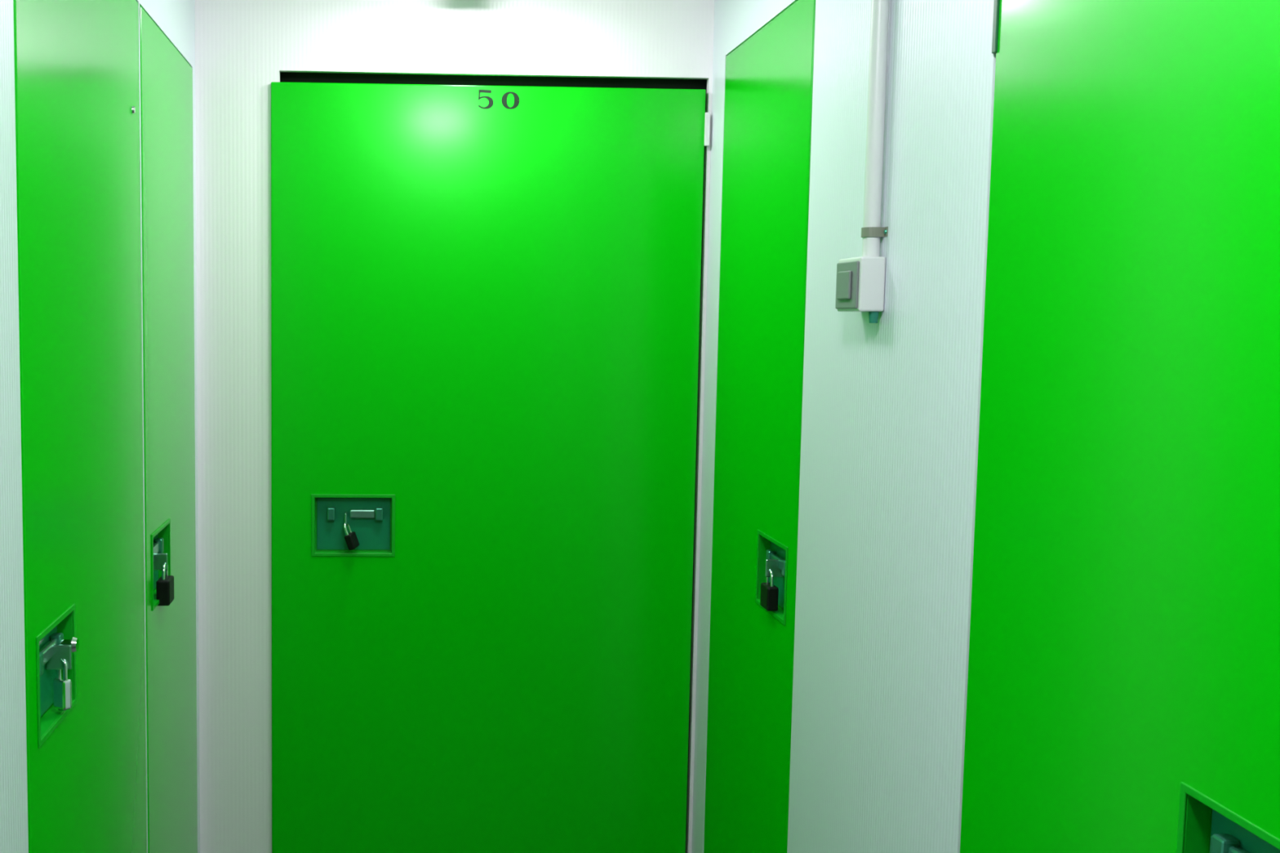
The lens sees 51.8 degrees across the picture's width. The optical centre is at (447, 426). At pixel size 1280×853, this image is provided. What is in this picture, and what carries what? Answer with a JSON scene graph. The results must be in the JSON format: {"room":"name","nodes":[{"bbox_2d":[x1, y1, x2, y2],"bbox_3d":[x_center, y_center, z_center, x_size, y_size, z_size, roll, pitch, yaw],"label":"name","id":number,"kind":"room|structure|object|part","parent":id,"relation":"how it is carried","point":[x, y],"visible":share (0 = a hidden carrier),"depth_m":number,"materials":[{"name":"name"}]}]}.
{"room":"storage unit corridor","nodes":[
{"label":"storage unit corridor","id":0,"kind":"room"},
{"bbox_2d":[0,0,199,852],"bbox_3d":[-0.483,0.396,-0.286,0.060,2.350,6.600,0,5,-2],"label":"wall","id":1,"kind":"structure","parent":0,"point":[175,19],"depth_m":1.56,"materials":[{"name":"white paint"}]},
{"bbox_2d":[13,0,146,852],"bbox_3d":[-0.549,0.323,1.995,0.050,2.082,0.748,0,5,-2],"label":"door","id":2,"kind":"structure","parent":1,"relation":"in","point":[77,86],"depth_m":1.89,"materials":[{"name":"green metal"}]},
{"bbox_2d":[35,604,79,748],"bbox_3d":[-0.537,0.334,1.759,0.043,0.146,0.195,0,5,-2],"label":"latch recess","id":3,"kind":"object","parent":2,"relation":"on","point":[56,639],"depth_m":1.78,"materials":[{"name":"green metal"}]},
{"bbox_2d":[53,658,71,711],"bbox_3d":[-0.531,0.355,1.786,0.024,0.073,0.016,4,6,38],"label":"padlock","id":4,"kind":"object","parent":2,"relation":"attached to","point":[62,686],"visible":1,"depth_m":1.78,"materials":[{"name":"silver metal"}]},
{"bbox_2d":[139,5,197,852],"bbox_3d":[-0.576,0.264,2.677,0.048,2.082,0.582,0,5,-2],"label":"door","id":5,"kind":"structure","parent":1,"relation":"in","point":[166,76],"depth_m":2.62,"materials":[{"name":"green metal"}]},
{"bbox_2d":[151,518,170,611],"bbox_3d":[-0.567,0.268,2.534,0.041,0.146,0.195,0,5,-2],"label":"latch recess","id":6,"kind":"object","parent":5,"relation":"on","point":[161,530],"depth_m":2.53,"materials":[{"name":"green metal"}]},
{"bbox_2d":[155,562,173,605],"bbox_3d":[-0.552,0.306,2.531,0.026,0.083,0.056,0,5,-2],"label":"padlock","id":7,"kind":"object","parent":5,"relation":"attached to","point":[165,584],"visible":1,"depth_m":2.51,"materials":[{"name":"black metal"}]},
{"bbox_2d":[195,0,714,852],"bbox_3d":[0.009,0.117,3.033,1.298,2.350,0.018,0,5,-2],"label":"wall","id":8,"kind":"structure","parent":0,"point":[242,46],"depth_m":2.96,"materials":[{"name":"white paint"}]},
{"bbox_2d":[271,81,710,852],"bbox_3d":[0.090,0.251,3.039,1.000,2.060,0.054,0,5,-2],"label":"door","id":9,"kind":"structure","parent":8,"relation":"in","point":[486,300],"depth_m":3.01,"materials":[{"name":"green metal"}]},
{"bbox_2d":[343,522,359,550],"bbox_3d":[-0.224,0.254,3.007,0.031,0.065,0.037,2,5,17],"label":"padlock","id":10,"kind":"object","parent":9,"relation":"attached to","point":[351,540],"visible":1,"depth_m":2.99,"materials":[{"name":"black metal"}]},
{"bbox_2d":[311,493,395,556],"bbox_3d":[-0.220,0.230,3.019,0.195,0.146,0.041,0,5,-2],"label":"latch recess","id":11,"kind":"object","parent":9,"relation":"on","point":[371,517],"depth_m":3.03,"materials":[{"name":"green metal"}]},
{"bbox_2d":[280,71,706,852],"bbox_3d":[0.007,0.111,3.103,1.298,2.350,0.040,0,5,-2],"label":"door frame","id":12,"kind":"structure","parent":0,"point":[285,77],"depth_m":3.01,"materials":[{"name":"grey"}]},
{"bbox_2d":[691,0,995,852],"bbox_3d":[0.754,0.404,-0.238,0.060,2.350,6.600,0,5,-2],"label":"wall","id":13,"kind":"structure","parent":0,"point":[891,410],"depth_m":1.90,"materials":[{"name":"white paint"}]},
{"bbox_2d":[703,0,815,852],"bbox_3d":[0.622,0.265,2.632,0.048,2.113,0.610,0,5,-2],"label":"door","id":14,"kind":"structure","parent":13,"relation":"in","point":[769,80],"depth_m":2.56,"materials":[{"name":"green metal"}]},
{"bbox_2d":[760,568,778,611],"bbox_3d":[0.614,0.310,2.466,0.022,0.079,0.050,0,5,-2],"label":"padlock","id":15,"kind":"object","parent":14,"relation":"attached to","point":[769,592],"visible":1,"depth_m":2.44,"materials":[{"name":"black metal"}]},
{"bbox_2d":[755,529,787,625],"bbox_3d":[0.625,0.285,2.470,0.041,0.146,0.195,0,5,-2],"label":"latch recess","id":16,"kind":"object","parent":14,"relation":"on","point":[771,546],"depth_m":2.48,"materials":[{"name":"green metal"}]},
{"bbox_2d":[835,256,885,323],"bbox_3d":[0.619,-0.205,1.955,0.046,0.098,0.100,0,5,-2],"label":"switch box","id":17,"kind":"object","parent":13,"relation":"attached to","point":[860,281],"visible":1,"depth_m":1.91,"materials":[{"name":"white plastic"}]},
{"bbox_3d":[0.603,-0.213,1.953,0.004,0.070,0.090,0,5,-2],"label":"plate","id":18,"kind":"part","parent":17,"relation":"part of","materials":[{"name":"grey plastic"}]},
{"bbox_2d":[861,226,888,237],"bbox_3d":[0.630,-0.288,1.923,0.030,0.014,0.052,0,5,-2],"label":"clip","id":19,"kind":"object","parent":13,"relation":"attached to","point":[866,231],"visible":0.95,"depth_m":1.91,"materials":[{"name":"grey"}]},
{"bbox_2d":[862,0,889,256],"bbox_3d":[0.633,-0.608,1.895,0.025,0.718,0.025,0,5,-2],"label":"conduit pipe","id":20,"kind":"object","parent":13,"relation":"attached to","point":[879,8],"visible":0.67,"depth_m":1.90,"materials":[{"name":"white plastic"}]},
{"bbox_2d":[960,0,1279,852],"bbox_3d":[0.681,0.383,1.251,0.037,2.113,0.762,0,5,-2],"label":"door","id":21,"kind":"structure","parent":13,"relation":"in","point":[1123,696],"depth_m":1.26,"materials":[{"name":"green metal"}]},
{"bbox_2d":[1176,782,1279,852],"bbox_3d":[0.684,0.404,1.087,0.029,0.146,0.195,0,5,-2],"label":"latch recess","id":22,"kind":"object","parent":21,"relation":"on","point":[1210,820],"depth_m":1.14,"materials":[{"name":"green metal"}]}
]}

